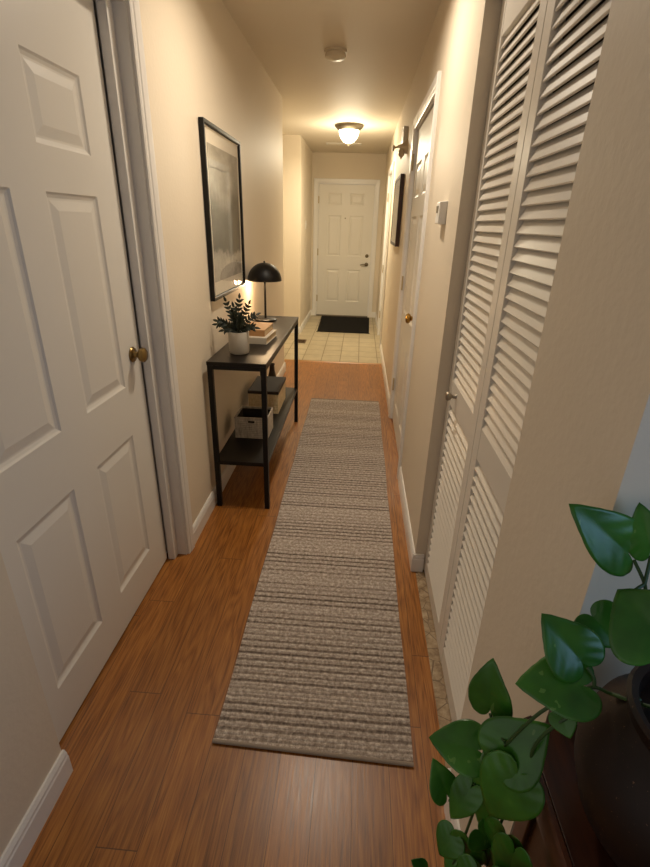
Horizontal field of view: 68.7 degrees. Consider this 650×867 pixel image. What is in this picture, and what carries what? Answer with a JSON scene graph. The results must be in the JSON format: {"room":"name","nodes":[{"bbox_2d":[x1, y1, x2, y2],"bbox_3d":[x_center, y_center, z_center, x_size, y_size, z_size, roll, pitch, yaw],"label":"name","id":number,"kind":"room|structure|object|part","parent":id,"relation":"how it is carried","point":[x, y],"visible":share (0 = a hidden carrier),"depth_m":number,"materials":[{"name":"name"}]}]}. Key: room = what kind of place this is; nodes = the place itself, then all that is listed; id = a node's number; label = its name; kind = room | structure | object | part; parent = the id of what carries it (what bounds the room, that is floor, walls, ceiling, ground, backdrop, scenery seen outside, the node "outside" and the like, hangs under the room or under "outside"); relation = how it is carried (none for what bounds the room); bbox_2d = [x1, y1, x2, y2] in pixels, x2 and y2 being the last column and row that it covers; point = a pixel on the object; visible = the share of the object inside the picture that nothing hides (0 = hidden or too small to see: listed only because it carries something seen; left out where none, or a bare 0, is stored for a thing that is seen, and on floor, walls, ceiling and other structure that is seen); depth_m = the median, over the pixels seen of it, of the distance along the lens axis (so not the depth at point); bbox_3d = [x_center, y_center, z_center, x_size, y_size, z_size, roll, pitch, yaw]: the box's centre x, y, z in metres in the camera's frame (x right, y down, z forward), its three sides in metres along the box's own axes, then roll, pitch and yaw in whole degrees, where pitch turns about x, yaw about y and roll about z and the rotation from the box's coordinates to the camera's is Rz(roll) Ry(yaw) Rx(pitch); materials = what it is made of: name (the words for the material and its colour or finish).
{"room":"home hallway","nodes":[
{"label":"home hallway","id":0,"kind":"room"},
{"bbox_2d":[0,0,283,856],"bbox_3d":[-0.639,-0.888,2.550,0.140,2.468,4.620,3,24,3],"label":"wall","id":1,"kind":"structure","parent":0,"point":[199,62],"depth_m":2.13,"materials":[{"name":"paint"}]},
{"bbox_2d":[0,0,194,741],"bbox_3d":[-0.727,-0.212,1.422,0.158,2.136,1.076,3,24,3],"label":"door","id":2,"kind":"structure","parent":1,"relation":"in","point":[95,496],"depth_m":1.44,"materials":[{"name":"paint"}]},
{"bbox_3d":[-0.693,-0.294,1.778,0.055,0.059,0.059,3,24,3],"label":"knob","id":3,"kind":"part","parent":2,"relation":"part of","materials":[{"name":"gold metal"}]},
{"bbox_3d":[-0.657,-0.212,1.426,0.018,2.136,1.059,3,24,3],"label":"casing","id":4,"kind":"part","parent":2,"relation":"part of","materials":[{"name":"paint"}]},
{"bbox_2d":[0,362,285,866],"bbox_3d":[-1.116,0.172,3.059,1.062,0.092,4.634,3,24,3],"label":"baseboard","id":5,"kind":"structure","parent":1,"relation":"attached to","point":[21,843],"depth_m":1.26,"materials":[{"name":"paint"}]},
{"bbox_2d":[198,117,245,301],"bbox_3d":[-0.537,-1.180,2.592,0.024,0.797,0.705,3,24,3],"label":"framed print","id":6,"kind":"object","parent":1,"relation":"attached to","point":[220,152],"visible":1,"depth_m":2.52,"materials":[{"name":"black metal"}]},
{"bbox_2d":[22,315,451,866],"bbox_3d":[0.305,-0.016,3.754,5.000,0.052,10.115,3,24,3],"label":"floor","id":7,"kind":"structure","parent":0,"point":[148,785],"depth_m":1.46,"materials":[{"name":"brown wood"}]},
{"bbox_2d":[206,315,298,508],"bbox_3d":[-0.401,-0.227,3.094,0.298,0.832,1.311,3,24,3],"label":"console table","id":8,"kind":"object","parent":7,"relation":"on","point":[236,451],"visible":0.85,"depth_m":2.60,"materials":[{"name":"black metal"}]},
{"bbox_3d":[-0.580,0.030,2.520,0.026,0.814,0.026,3,24,3],"label":"leg","id":9,"kind":"part","parent":8,"relation":"part of","materials":[{"name":"black metal"}]},
{"bbox_2d":[212,293,260,354],"bbox_3d":[-0.456,-0.564,2.443,0.267,0.306,0.142,3,24,3],"label":"potted plant","id":10,"kind":"object","parent":8,"relation":"on","point":[238,330],"visible":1,"depth_m":2.43,"materials":[{"name":"green plant"}]},
{"bbox_3d":[-0.448,-0.476,2.480,0.106,0.116,0.106,3,24,3],"label":"pot","id":11,"kind":"part","parent":10,"relation":"part of","materials":[{"name":"white ceramic"}]},
{"bbox_2d":[234,406,272,438],"bbox_3d":[-0.429,-0.069,2.896,0.199,0.132,0.189,3,24,3],"label":"storage basket","id":12,"kind":"object","parent":8,"relation":"on","point":[248,419],"visible":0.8,"depth_m":2.83,"materials":[{"name":"beige wicker"}]},
{"bbox_2d":[219,387,296,466],"bbox_3d":[-0.405,-0.097,3.152,0.286,0.022,1.299,3,24,3],"label":"shelf","id":13,"kind":"object","parent":8,"relation":"attached to","point":[236,451],"depth_m":2.74,"materials":[{"name":"black wood"}]},
{"bbox_2d":[249,329,276,344],"bbox_3d":[-0.402,-0.574,2.803,0.180,0.037,0.245,5,24,7],"label":"book","id":14,"kind":"object","parent":8,"relation":"on","point":[265,340],"visible":0.57,"depth_m":2.69,"materials":[{"name":"white paper"}]},
{"bbox_2d":[248,322,272,336],"bbox_3d":[-0.407,-0.619,2.813,0.156,0.036,0.233,4,24,5],"label":"book","id":15,"kind":"object","parent":14,"relation":"on","point":[266,327],"visible":0.58,"depth_m":2.76,"materials":[{"name":"orange paper"}]},
{"bbox_2d":[248,261,281,321],"bbox_3d":[-0.413,-0.978,3.273,0.230,0.396,0.230,3,24,3],"label":"table lamp","id":16,"kind":"object","parent":8,"relation":"on","point":[264,272],"visible":0.98,"depth_m":3.16,"materials":[{"name":"black metal"}]},
{"bbox_3d":[-0.409,-1.096,3.220,0.230,0.115,0.230,3,24,3],"label":"lamp shade","id":17,"kind":"part","parent":16,"relation":"part of","materials":[{"name":"black metal"}]},
{"bbox_3d":[-0.414,-0.941,3.289,0.015,0.284,0.015,3,24,3],"label":"stem","id":18,"kind":"part","parent":16,"relation":"part of","materials":[{"name":"black metal"}]},
{"bbox_3d":[-0.313,0.044,2.506,0.026,0.814,0.026,3,24,3],"label":"leg","id":19,"kind":"part","parent":8,"relation":"part of","materials":[{"name":"black metal"}]},
{"bbox_2d":[248,376,285,413],"bbox_3d":[-0.401,-0.277,3.340,0.208,0.156,0.341,3,24,3],"label":"storage box","id":20,"kind":"object","parent":8,"relation":"on","point":[276,394],"visible":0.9,"depth_m":3.20,"materials":[{"name":"beige wicker"}]},
{"bbox_3d":[-0.399,-0.338,3.313,0.208,0.022,0.341,3,24,3],"label":"lid","id":21,"kind":"part","parent":20,"relation":"part of","materials":[{"name":"grey fabric"}]},
{"bbox_2d":[268,363,275,376],"bbox_3d":[-0.399,-0.424,3.600,0.068,0.215,0.068,3,24,3],"label":"vase","id":22,"kind":"object","parent":8,"relation":"on","point":[271,368],"visible":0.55,"depth_m":3.56,"materials":[{"name":"brown ceramic"}]},
{"bbox_3d":[-0.222,-0.469,3.676,0.026,0.814,0.026,3,24,3],"label":"leg","id":23,"kind":"part","parent":8,"relation":"part of","materials":[{"name":"black metal"}]},
{"bbox_2d":[298,339,305,342],"bbox_3d":[-0.322,-1.250,6.444,0.130,0.005,0.210,3,24,3],"label":"floor vent","id":24,"kind":"object","parent":7,"relation":"in","point":[299,340],"visible":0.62,"depth_m":6.45,"materials":[{"name":"brown metal"}]},
{"bbox_2d":[212,398,413,766],"bbox_3d":[0.070,0.333,2.870,0.613,0.012,3.172,3,24,3],"label":"runner rug","id":25,"kind":"object","parent":7,"relation":"on","point":[319,669],"visible":1,"depth_m":1.92,"materials":[{"name":"beige carpet"}]},
{"bbox_2d":[284,359,381,364],"bbox_3d":[-0.425,-0.859,5.551,2.163,0.006,0.044,3,24,3],"label":"threshold","id":26,"kind":"object","parent":7,"relation":"on","point":[284,359],"visible":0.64,"depth_m":5.51,"materials":[{"name":"brown wood"}]},
{"bbox_2d":[316,316,369,333],"bbox_3d":[0.304,-1.752,7.615,0.824,0.012,1.300,3,24,3],"label":"door mat","id":27,"kind":"object","parent":7,"relation":"on","point":[337,324],"visible":1,"depth_m":7.52,"materials":[{"name":"black rubber"}]},
{"bbox_2d":[511,715,617,866],"bbox_3d":[0.483,0.893,0.646,0.452,0.803,0.473,3,24,3],"label":"plant stand","id":28,"kind":"object","parent":7,"relation":"on","point":[562,834],"visible":0.4,"depth_m":0.61,"materials":[{"name":"brown wood"}]},
{"bbox_3d":[0.317,0.822,0.836,0.036,0.771,0.036,3,24,3],"label":"leg","id":29,"kind":"part","parent":28,"relation":"part of","materials":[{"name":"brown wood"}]},
{"bbox_3d":[0.478,0.838,0.630,0.366,0.482,0.387,3,24,3],"label":"panel","id":30,"kind":"part","parent":28,"relation":"part of","materials":[{"name":"brown wood"}]},
{"bbox_3d":[0.281,0.533,0.504,0.026,0.039,0.473,3,24,3],"label":"edge moulding","id":31,"kind":"part","parent":28,"relation":"part of","materials":[{"name":"brown wood"}]},
{"bbox_2d":[574,663,649,866],"bbox_3d":[0.411,0.396,0.530,0.240,0.210,0.240,3,24,3],"label":"pot","id":32,"kind":"object","parent":28,"relation":"on","point":[612,740],"depth_m":0.51,"materials":[{"name":"brown ceramic"}]},
{"bbox_2d":[411,502,649,866],"bbox_3d":[0.340,0.428,0.595,0.406,0.669,0.240,16,28,29],"label":"pothos","id":33,"kind":"object","parent":32,"relation":"in","point":[612,740],"visible":1,"depth_m":0.56,"materials":[{"name":"green plant"}]},
{"bbox_2d":[283,135,312,326],"bbox_3d":[-0.891,-2.516,6.226,1.085,2.468,3.565,3,24,3],"label":"wall","id":34,"kind":"structure","parent":0,"point":[297,155],"depth_m":6.50,"materials":[{"name":"paint"}]},
{"bbox_2d":[291,310,310,332],"bbox_3d":[-0.795,-1.830,7.623,0.999,0.092,1.549,3,24,3],"label":"baseboard","id":35,"kind":"structure","parent":34,"relation":"attached to","point":[306,319],"depth_m":7.30,"materials":[{"name":"paint"}]},
{"bbox_2d":[222,0,440,153],"bbox_3d":[0.372,-2.342,2.729,5.000,0.100,10.115,3,24,3],"label":"ceiling","id":36,"kind":"structure","parent":0,"point":[384,41],"depth_m":3.14,"materials":[{"name":"paint"}]},
{"bbox_2d":[324,47,346,61],"bbox_3d":[0.067,-2.393,3.012,0.144,0.050,0.144,3,24,3],"label":"smoke detector","id":37,"kind":"object","parent":36,"relation":"attached to","point":[334,54],"visible":1,"depth_m":2.97,"materials":[{"name":"plastic"}]},
{"bbox_2d":[326,143,361,144],"bbox_3d":[0.257,-3.933,6.465,0.480,0.009,0.140,3,24,3],"label":"ceiling vent","id":38,"kind":"object","parent":36,"relation":"in","point":[326,143],"visible":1,"depth_m":6.44,"materials":[{"name":"paint"}]},
{"bbox_2d":[335,122,363,145],"bbox_3d":[0.265,-3.307,5.283,0.320,0.200,0.320,3,24,3],"label":"ceiling light","id":39,"kind":"object","parent":36,"relation":"attached to","point":[348,131],"visible":1,"depth_m":5.19,"materials":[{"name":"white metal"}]},
{"bbox_3d":[0.265,-3.296,5.288,0.224,0.131,0.224,3,24,3],"label":"lamp shade","id":40,"kind":"part","parent":39,"relation":"part of","materials":[{"name":"white glass"}]},
{"bbox_2d":[310,152,386,311],"bbox_3d":[0.410,-3.189,7.836,1.365,2.468,0.100,3,24,3],"label":"wall","id":41,"kind":"structure","parent":0,"point":[372,166],"depth_m":7.40,"materials":[{"name":"paint"}]},
{"bbox_2d":[312,178,379,317],"bbox_3d":[0.321,-3.022,7.891,1.034,2.115,0.145,3,24,3],"label":"door","id":42,"kind":"structure","parent":41,"relation":"in","point":[344,209],"depth_m":7.84,"materials":[{"name":"paint"}]},
{"bbox_2d":[376,0,514,569],"bbox_3d":[0.729,-1.815,4.742,0.100,2.468,6.610,3,24,3],"label":"wall","id":43,"kind":"structure","parent":0,"point":[461,42],"depth_m":1.98,"materials":[{"name":"paint"}]},
{"bbox_2d":[377,161,394,350],"bbox_3d":[0.815,-2.223,6.110,0.118,2.115,0.996,3,24,3],"label":"door","id":44,"kind":"structure","parent":43,"relation":"in","point":[391,170],"depth_m":6.22,"materials":[{"name":"paint"}]},
{"bbox_3d":[0.803,-2.192,6.125,0.036,2.027,0.852,3,24,3],"label":"panel","id":45,"kind":"part","parent":44,"relation":"part of","materials":[{"name":"paint"}]},
{"bbox_2d":[390,174,404,246],"bbox_3d":[0.643,-1.981,4.260,0.033,0.545,0.740,3,24,3],"label":"picture frame","id":46,"kind":"object","parent":43,"relation":"attached to","point":[399,183],"visible":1,"depth_m":4.02,"materials":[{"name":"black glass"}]},
{"bbox_3d":[0.629,-1.981,4.260,0.002,0.505,0.700,3,24,3],"label":"glass","id":47,"kind":"part","parent":46,"relation":"part of","materials":[{"name":"white glass"}]},
{"bbox_2d":[375,313,423,571],"bbox_3d":[0.660,-0.728,5.216,0.054,0.092,6.624,3,24,3],"label":"baseboard","id":48,"kind":"structure","parent":43,"relation":"attached to","point":[416,561],"depth_m":2.51,"materials":[{"name":"paint"}]},
{"bbox_2d":[392,139,407,158],"bbox_3d":[0.590,-2.249,3.763,0.116,0.145,0.108,3,24,3],"label":"wall sconce","id":49,"kind":"object","parent":43,"relation":"attached to","point":[403,147],"visible":1,"depth_m":3.75,"materials":[{"name":"metal"}]},
{"bbox_3d":[0.606,-2.227,3.771,0.052,0.063,0.052,3,24,3],"label":"glass globe","id":50,"kind":"part","parent":49,"relation":"part of"},
{"bbox_2d":[401,126,407,143],"bbox_3d":[0.643,-2.397,3.852,0.037,0.126,0.196,3,24,3],"label":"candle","id":51,"kind":"object","parent":43,"relation":"attached to","point":[405,128],"visible":0.76,"depth_m":3.77,"materials":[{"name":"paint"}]},
{"bbox_2d":[388,71,441,478],"bbox_3d":[0.567,-0.896,3.085,0.147,2.115,1.101,3,24,3],"label":"door","id":52,"kind":"structure","parent":43,"relation":"in","point":[424,124],"depth_m":3.04,"materials":[{"name":"paint"}]},
{"bbox_3d":[0.492,-0.663,2.742,0.059,0.062,0.062,3,24,3],"label":"knob","id":53,"kind":"part","parent":52,"relation":"part of","materials":[{"name":"gold metal"}]},
{"bbox_3d":[0.570,-0.865,3.099,0.036,2.027,0.957,3,24,3],"label":"panel","id":54,"kind":"part","parent":52,"relation":"part of","materials":[{"name":"paint"}]},
{"bbox_2d":[435,201,447,224],"bbox_3d":[0.459,-0.876,1.890,0.030,0.084,0.115,3,24,3],"label":"thermostat","id":55,"kind":"object","parent":43,"relation":"attached to","point":[441,209],"visible":1,"depth_m":1.84,"materials":[{"name":"white plastic"}]},
{"bbox_2d":[424,0,611,721],"bbox_3d":[0.452,-0.135,1.354,0.072,2.088,0.965,3,24,3],"label":"door","id":56,"kind":"structure","parent":43,"relation":"in","point":[520,213],"depth_m":1.25,"materials":[{"name":"paint"}]},
{"bbox_3d":[0.454,-0.134,1.718,0.038,0.034,0.034,3,24,3],"label":"knob","id":57,"kind":"part","parent":56,"relation":"part of","materials":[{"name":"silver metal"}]},
{"bbox_2d":[450,0,649,866],"bbox_3d":[1.534,-0.176,1.077,2.275,2.468,1.285,3,24,3],"label":"wall","id":58,"kind":"structure","parent":0,"point":[585,435],"depth_m":0.67,"materials":[{"name":"paint"}]},
{"bbox_2d":[444,768,459,829],"bbox_3d":[1.462,1.102,1.118,2.289,0.092,0.354,3,24,3],"label":"baseboard","id":59,"kind":"structure","parent":58,"relation":"attached to","point":[455,822],"depth_m":1.26,"materials":[{"name":"paint"}]},
{"bbox_2d":[498,0,608,170],"bbox_3d":[0.818,-0.254,1.207,0.625,2.468,1.285,3,24,3],"label":"wall","id":60,"kind":"structure","parent":0,"point":[583,1],"depth_m":1.42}
]}

